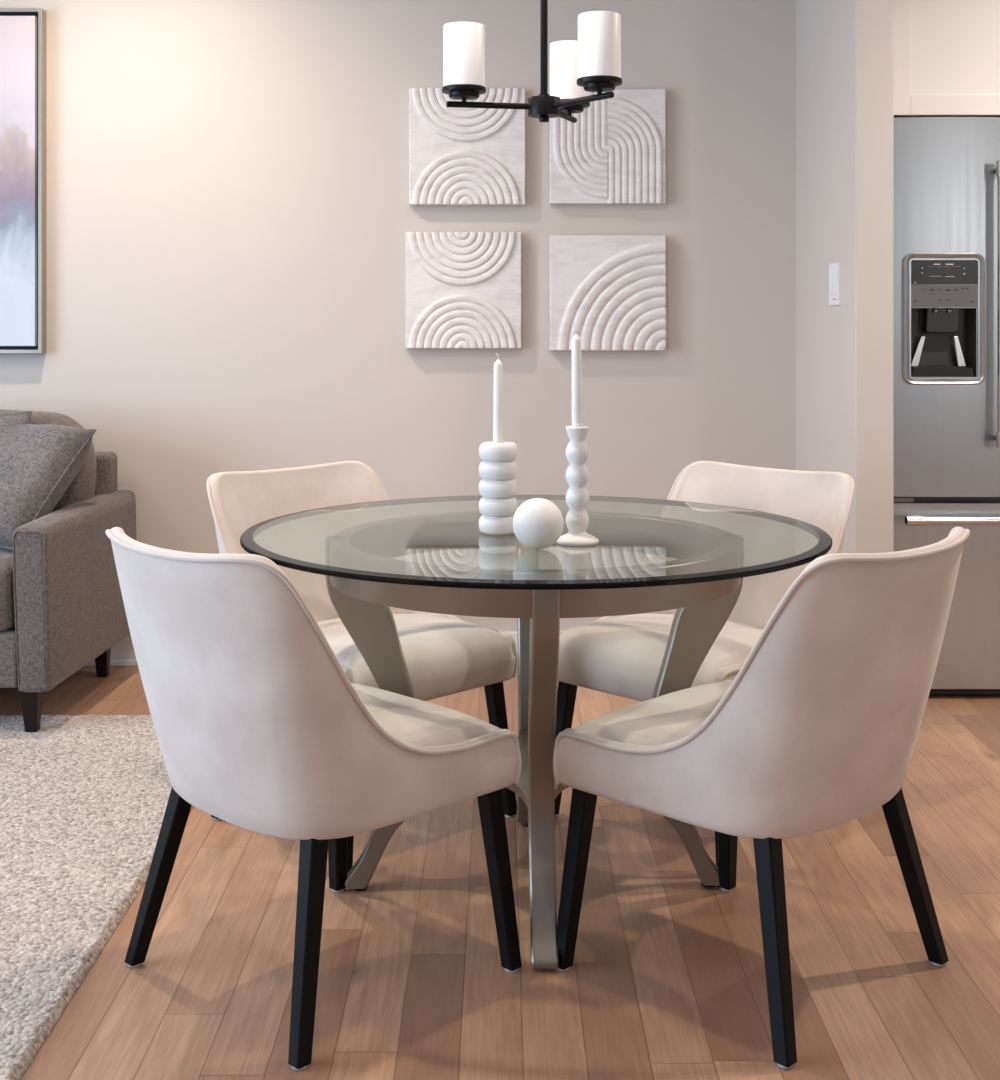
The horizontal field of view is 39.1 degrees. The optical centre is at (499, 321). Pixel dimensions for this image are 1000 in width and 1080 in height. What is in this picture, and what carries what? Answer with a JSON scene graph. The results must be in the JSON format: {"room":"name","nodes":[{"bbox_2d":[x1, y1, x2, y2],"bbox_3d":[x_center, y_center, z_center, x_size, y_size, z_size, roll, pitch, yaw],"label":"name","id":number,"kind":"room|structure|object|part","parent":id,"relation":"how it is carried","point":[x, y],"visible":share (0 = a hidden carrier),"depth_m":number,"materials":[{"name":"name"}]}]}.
{"room":"dining room","nodes":[
{"label":"dining room","id":0,"kind":"room"},
{"bbox_2d":[0,0,795,631],"bbox_3d":[-1.686,-0.185,4.950,5.428,2.750,0.120,0,0,0],"label":"wall","id":1,"kind":"structure","parent":0,"point":[229,214],"depth_m":4.89,"materials":[{"name":"paint"}]},
{"bbox_2d":[0,8,45,353],"bbox_3d":[-2.026,-0.486,4.863,0.900,1.188,0.050,0,0,0],"label":"framed painting","id":2,"kind":"object","parent":1,"relation":"attached to","point":[22,30],"visible":1,"depth_m":4.84,"materials":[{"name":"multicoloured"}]},
{"bbox_2d":[85,632,517,665],"bbox_3d":[-1.633,1.133,4.876,5.294,0.115,0.028,0,0,0],"label":"baseboard","id":3,"kind":"structure","parent":1,"relation":"attached to","point":[122,653],"depth_m":4.88,"materials":[{"name":"paint"}]},
{"bbox_2d":[406,232,521,348],"bbox_3d":[-0.126,-0.109,4.864,0.401,0.402,0.040,0,0,0],"label":"wall art","id":4,"kind":"object","parent":1,"relation":"attached to","point":[463,289],"visible":1,"depth_m":4.85},
{"bbox_2d":[409,88,525,204],"bbox_3d":[-0.113,-0.606,4.864,0.402,0.402,0.040,0,0,0],"label":"wall art","id":5,"kind":"object","parent":1,"relation":"attached to","point":[458,156],"visible":0.93,"depth_m":4.85},
{"bbox_2d":[549,235,665,350],"bbox_3d":[0.372,-0.101,4.862,0.401,0.398,0.043,0,0,0],"label":"wall art","id":6,"kind":"object","parent":1,"relation":"attached to","point":[611,289],"visible":0.98,"depth_m":4.85},
{"bbox_2d":[549,89,665,203],"bbox_3d":[0.372,-0.607,4.864,0.401,0.396,0.040,0,0,0],"label":"wall art","id":7,"kind":"object","parent":1,"relation":"attached to","point":[614,152],"visible":0.88,"depth_m":4.85},
{"bbox_2d":[0,666,999,1079],"bbox_3d":[-0.400,1.215,1.300,8.000,0.050,8.600,0,0,0],"label":"floor","id":8,"kind":"structure","parent":0,"point":[666,979],"depth_m":2.65,"materials":[{"name":"brown wood"}]},
{"bbox_2d":[0,409,136,731],"bbox_3d":[-2.354,0.736,4.387,2.245,0.909,0.868,0,0,0],"label":"sofa","id":9,"kind":"object","parent":8,"relation":"on","point":[62,609],"visible":0.77,"depth_m":4.15,"materials":[{"name":"grey fabric"}]},
{"bbox_2d":[0,548,14,630],"bbox_3d":[-1.737,0.784,4.300,0.733,0.224,0.697,0,0,0],"label":"seat cushion","id":10,"kind":"object","parent":9,"relation":"on","point":[7,557],"depth_m":3.99,"materials":[{"name":"grey fabric"}]},
{"bbox_3d":[-2.372,0.960,4.397,2.010,0.160,0.818,0,0,0],"label":"rail","id":11,"kind":"part","parent":9,"relation":"part of","materials":[{"name":"grey fabric"}]},
{"bbox_2d":[0,411,31,434],"bbox_3d":[-1.695,0.518,4.436,0.471,0.470,0.148,0,0,-5],"label":"throw pillow","id":12,"kind":"object","parent":9,"relation":"on","point":[8,421],"visible":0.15,"depth_m":4.46,"materials":[{"name":"grey fabric"}]},
{"bbox_3d":[-1.343,1.108,4.031,0.054,0.126,0.054,0,0,0],"label":"leg","id":13,"kind":"part","parent":9,"relation":"part of","materials":[{"name":"brown wood"}]},
{"bbox_2d":[0,409,95,512],"bbox_3d":[-1.718,0.506,4.593,0.781,0.446,0.305,0,0,0],"label":"cushion","id":14,"kind":"object","parent":9,"relation":"on","point":[81,491],"depth_m":4.54,"materials":[{"name":"grey fabric"}]},
{"bbox_2d":[0,424,96,549],"bbox_3d":[-1.550,0.503,4.396,0.465,0.370,0.363,0,0,29],"label":"throw pillow","id":15,"kind":"object","parent":9,"relation":"on","point":[38,463],"visible":0.89,"depth_m":4.30,"materials":[{"name":"grey fabric"}]},
{"bbox_3d":[-1.307,0.811,4.394,0.151,0.474,0.835,0,0,0],"label":"arm","id":16,"kind":"part","parent":9,"relation":"part of"},
{"bbox_3d":[-1.339,1.117,4.731,0.054,0.145,0.054,0,0,0],"label":"leg","id":17,"kind":"part","parent":9,"relation":"part of","materials":[{"name":"brown wood"}]},
{"bbox_3d":[-2.381,0.666,4.758,2.152,0.448,0.125,0,0,0],"label":"frame","id":18,"kind":"part","parent":9,"relation":"part of","materials":[{"name":"grey fabric"}]},
{"bbox_2d":[0,714,192,1079],"bbox_3d":[-2.026,1.178,2.552,2.550,0.022,3.308,0,0,0],"label":"rug","id":19,"kind":"object","parent":8,"relation":"on","point":[84,798],"visible":0.77,"depth_m":3.12,"materials":[{"name":"carpet"}]},
{"bbox_2d":[105,527,521,1070],"bbox_3d":[-0.359,0.779,2.566,0.546,0.822,0.637,0,0,45],"label":"dining chair","id":20,"kind":"object","parent":8,"relation":"on","point":[260,727],"visible":1,"depth_m":2.33,"materials":[{"name":"beige fabric"}]},
{"bbox_3d":[-0.623,1.006,2.609,0.144,0.356,0.048,0,0,-10],"label":"leg","id":21,"kind":"part","parent":20,"relation":"part of","materials":[{"name":"black wood"}]},
{"bbox_3d":[-0.316,1.006,2.302,0.048,0.356,0.144,0,0,10],"label":"leg","id":22,"kind":"part","parent":20,"relation":"part of","materials":[{"name":"black wood"}]},
{"bbox_3d":[-0.338,1.011,2.921,0.066,0.346,0.063,0,0,45],"label":"leg","id":23,"kind":"part","parent":20,"relation":"part of","materials":[{"name":"black wood"}]},
{"bbox_2d":[351,683,513,787],"bbox_3d":[-0.304,0.791,2.621,0.507,0.131,0.482,0,0,45],"label":"seat cushion","id":24,"kind":"object","parent":20,"relation":"on","point":[438,746],"depth_m":2.51,"materials":[{"name":"beige fabric"}]},
{"bbox_3d":[-0.004,1.011,2.587,0.066,0.346,0.063,0,0,45],"label":"leg","id":25,"kind":"part","parent":20,"relation":"part of","materials":[{"name":"black wood"}]},
{"bbox_2d":[206,461,517,872],"bbox_3d":[-0.356,0.779,3.409,0.637,0.822,0.546,0,0,45],"label":"dining chair","id":26,"kind":"object","parent":8,"relation":"on","point":[445,654],"visible":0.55,"depth_m":3.39,"materials":[{"name":"fabric"}]},
{"bbox_3d":[-0.335,1.011,3.054,0.066,0.346,0.063,0,0,-45],"label":"leg","id":27,"kind":"part","parent":26,"relation":"part of","materials":[{"name":"black wood"}]},
{"bbox_2d":[317,614,514,700],"bbox_3d":[-0.301,0.791,3.354,0.507,0.131,0.482,0,0,-45],"label":"seat cushion","id":28,"kind":"object","parent":26,"relation":"on","point":[445,654],"depth_m":3.26,"materials":[{"name":"beige fabric"}]},
{"bbox_3d":[-0.001,1.011,3.388,0.066,0.346,0.063,0,0,-45],"label":"leg","id":29,"kind":"part","parent":26,"relation":"part of","materials":[{"name":"black wood"}]},
{"bbox_2d":[240,495,831,969],"bbox_3d":[0.073,0.812,2.962,1.220,0.753,1.220,0,0,-1],"label":"dining table","id":30,"kind":"object","parent":8,"relation":"on","point":[363,581],"visible":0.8,"depth_m":2.87,"materials":[{"name":"clear glass"}]},
{"bbox_3d":[-0.263,0.816,2.954,0.204,0.728,0.049,0,0,-1],"label":"leg","id":31,"kind":"part","parent":30,"relation":"part of","materials":[{"name":"grey metal"}]},
{"bbox_2d":[479,441,517,534],"bbox_3d":[-0.004,0.342,2.905,0.081,0.187,0.081,0,0,0],"label":"candle holder","id":32,"kind":"object","parent":30,"relation":"on","point":[498,469],"visible":0.94,"depth_m":2.87,"materials":[{"name":"ceramic"}]},
{"bbox_2d":[493,353,503,442],"bbox_3d":[-0.004,0.159,2.905,0.022,0.189,0.022,0,0,0],"label":"candle","id":33,"kind":"object","parent":32,"relation":"on","point":[498,437],"visible":0.86,"depth_m":2.90,"materials":[{"name":"wax"}]},
{"bbox_3d":[0.065,0.816,3.298,0.049,0.728,0.204,0,0,-1],"label":"leg","id":34,"kind":"part","parent":30,"relation":"part of","materials":[{"name":"grey metal"}]},
{"bbox_3d":[0.073,0.442,2.962,1.170,0.012,1.170,0,0,-1],"label":"glass","id":35,"kind":"part","parent":30,"relation":"part of","materials":[{"name":"clear glass"}]},
{"bbox_2d":[513,498,563,548],"bbox_3d":[0.073,0.387,2.700,0.098,0.098,0.098,0,0,0],"label":"decorative ball","id":36,"kind":"object","parent":30,"relation":"on","point":[538,523],"visible":1,"depth_m":2.67,"materials":[{"name":"ceramic"}]},
{"bbox_3d":[0.081,0.816,2.626,0.049,0.728,0.204,0,0,-1],"label":"leg","id":37,"kind":"part","parent":30,"relation":"part of","materials":[{"name":"grey metal"}]},
{"bbox_2d":[557,426,598,545],"bbox_3d":[0.152,0.321,2.775,0.085,0.229,0.085,0,0,0],"label":"candle holder","id":38,"kind":"object","parent":30,"relation":"on","point":[577,451],"visible":1,"depth_m":2.76,"materials":[{"name":"ceramic"}]},
{"bbox_2d":[572,328,582,426],"bbox_3d":[0.151,0.113,2.775,0.022,0.203,0.022,-1,0,0],"label":"candle","id":39,"kind":"object","parent":38,"relation":"on","point":[577,416],"visible":0.95,"depth_m":2.77,"materials":[{"name":"wax"}]},
{"bbox_3d":[0.409,0.816,2.970,0.204,0.728,0.049,0,0,-1],"label":"leg","id":40,"kind":"part","parent":30,"relation":"part of","materials":[{"name":"grey metal"}]},
{"bbox_2d":[555,461,854,866],"bbox_3d":[0.504,0.779,3.409,0.546,0.822,0.637,0,0,45],"label":"dining chair","id":41,"kind":"object","parent":8,"relation":"on","point":[621,655],"visible":0.41,"depth_m":3.41,"materials":[{"name":"fabric"}]},
{"bbox_3d":[0.149,1.011,3.388,0.066,0.346,0.063,0,0,45],"label":"leg","id":42,"kind":"part","parent":41,"relation":"part of","materials":[{"name":"black wood"}]},
{"bbox_2d":[558,614,764,701],"bbox_3d":[0.449,0.791,3.354,0.507,0.131,0.482,0,0,45],"label":"seat cushion","id":43,"kind":"object","parent":41,"relation":"on","point":[621,655],"depth_m":3.24,"materials":[{"name":"beige fabric"}]},
{"bbox_3d":[0.483,1.011,3.054,0.066,0.346,0.063,0,0,45],"label":"leg","id":44,"kind":"part","parent":41,"relation":"part of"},
{"bbox_2d":[553,527,969,1068],"bbox_3d":[0.496,0.779,2.571,0.637,0.822,0.546,0,0,45],"label":"dining chair","id":45,"kind":"object","parent":8,"relation":"on","point":[817,729],"visible":1,"depth_m":2.33,"materials":[{"name":"fabric"}]},
{"bbox_3d":[0.141,1.011,2.592,0.066,0.346,0.063,0,0,-45],"label":"leg","id":46,"kind":"part","parent":45,"relation":"part of","materials":[{"name":"black wood"}]},
{"bbox_2d":[560,681,732,786],"bbox_3d":[0.441,0.791,2.626,0.507,0.131,0.482,0,0,-45],"label":"seat cushion","id":47,"kind":"object","parent":45,"relation":"on","point":[640,744],"depth_m":2.52,"materials":[{"name":"beige fabric"}]},
{"bbox_3d":[0.475,1.011,2.926,0.066,0.346,0.063,0,0,-45],"label":"leg","id":48,"kind":"part","parent":45,"relation":"part of","materials":[{"name":"black wood"}]},
{"bbox_3d":[0.453,1.006,2.307,0.048,0.356,0.144,0,0,-10],"label":"leg","id":49,"kind":"part","parent":45,"relation":"part of","materials":[{"name":"black wood"}]},
{"bbox_3d":[0.760,1.006,2.614,0.144,0.356,0.048,0,0,10],"label":"leg","id":50,"kind":"part","parent":45,"relation":"part of","materials":[{"name":"black wood"}]},
{"bbox_2d":[894,117,999,694],"bbox_3d":[1.680,0.269,4.779,0.908,1.829,0.842,0,0,0],"label":"refrigerator","id":51,"kind":"object","parent":8,"relation":"on","point":[947,169],"visible":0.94,"depth_m":4.43,"materials":[{"name":"grey metal"}]},
{"bbox_3d":[1.398,-0.156,4.431,0.210,0.077,0.012,0,0,0],"label":"display panel","id":52,"kind":"part","parent":51,"relation":"part of","materials":[{"name":"black plastic"}]},
{"bbox_3d":[1.680,0.864,4.465,0.908,0.584,0.070,0,0,0],"label":"freezer drawer","id":53,"kind":"part","parent":51,"relation":"part of","materials":[{"name":"metal"}]},
{"bbox_3d":[1.452,-0.047,4.465,0.452,1.196,0.070,0,0,0],"label":"door","id":54,"kind":"part","parent":51,"relation":"part of","materials":[{"name":"metal"}]},
{"bbox_3d":[1.560,-0.055,4.375,0.033,0.891,0.033,0,0,0],"label":"handle","id":55,"kind":"part","parent":51,"relation":"part of","materials":[{"name":"silver metal"}]},
{"bbox_2d":[796,0,893,552],"bbox_3d":[1.084,-0.185,4.685,0.112,2.750,1.230,0,0,0],"label":"wall","id":56,"kind":"structure","parent":0,"point":[845,48],"depth_m":4.15,"materials":[{"name":"paint"}]},
{"bbox_2d":[829,262,839,304],"bbox_3d":[1.023,-0.116,4.312,0.010,0.128,0.120,0,0,0],"label":"light switch","id":57,"kind":"object","parent":56,"relation":"attached to","point":[834,268],"visible":1,"depth_m":4.29,"materials":[{"name":"white plastic"}]},
{"bbox_2d":[894,0,999,116],"bbox_3d":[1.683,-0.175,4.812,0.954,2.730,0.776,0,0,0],"label":"upper cabinet","id":58,"kind":"object","parent":56,"relation":"attached to","point":[947,52],"visible":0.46,"depth_m":4.43,"materials":[{"name":"paint"}]},
{"bbox_3d":[-0.400,-1.610,1.300,8.000,0.100,8.600,0,0,0],"label":"ceiling","id":59,"kind":"structure","parent":0,"visible":0},
{"bbox_2d":[442,0,621,122],"bbox_3d":[0.063,-0.991,2.983,0.368,1.138,0.384,0,0,0],"label":"chandelier","id":60,"kind":"object","parent":59,"relation":"hanging from","point":[591,63],"visible":1,"depth_m":2.90,"materials":[{"name":"white glass"}]},
{"bbox_3d":[-0.075,-0.554,2.937,0.087,0.128,0.087,0,0,0],"label":"lamp shade","id":61,"kind":"part","parent":60,"relation":"part of","materials":[{"name":"white glass"}]},
{"bbox_3d":[-0.024,-0.454,2.947,0.177,0.013,0.013,0,0,-11],"label":"arm","id":62,"kind":"part","parent":60,"relation":"part of","materials":[{"name":"black metal"}]},
{"bbox_3d":[0.093,-1.007,2.970,0.015,1.066,0.015,0,0,-34],"label":"stem","id":63,"kind":"part","parent":60,"relation":"part of","materials":[{"name":"black metal"}]},
{"bbox_3d":[0.135,-0.454,3.081,0.013,0.013,0.177,0,0,21],"label":"arm","id":64,"kind":"part","parent":60,"relation":"part of","materials":[{"name":"black metal"}]},
{"bbox_3d":[0.154,-0.554,3.130,0.087,0.128,0.087,0,0,0],"label":"lamp shade","id":65,"kind":"part","parent":60,"relation":"part of","materials":[{"name":"white glass"}]},
{"bbox_3d":[0.168,-0.454,2.878,0.013,0.013,0.177,0,0,-39],"label":"arm","id":66,"kind":"part","parent":60,"relation":"part of","materials":[{"name":"black metal"}]},
{"bbox_3d":[0.201,-0.554,2.837,0.087,0.128,0.087,0,0,0],"label":"lamp shade","id":67,"kind":"part","parent":60,"relation":"part of","materials":[{"name":"white glass"}]}
]}

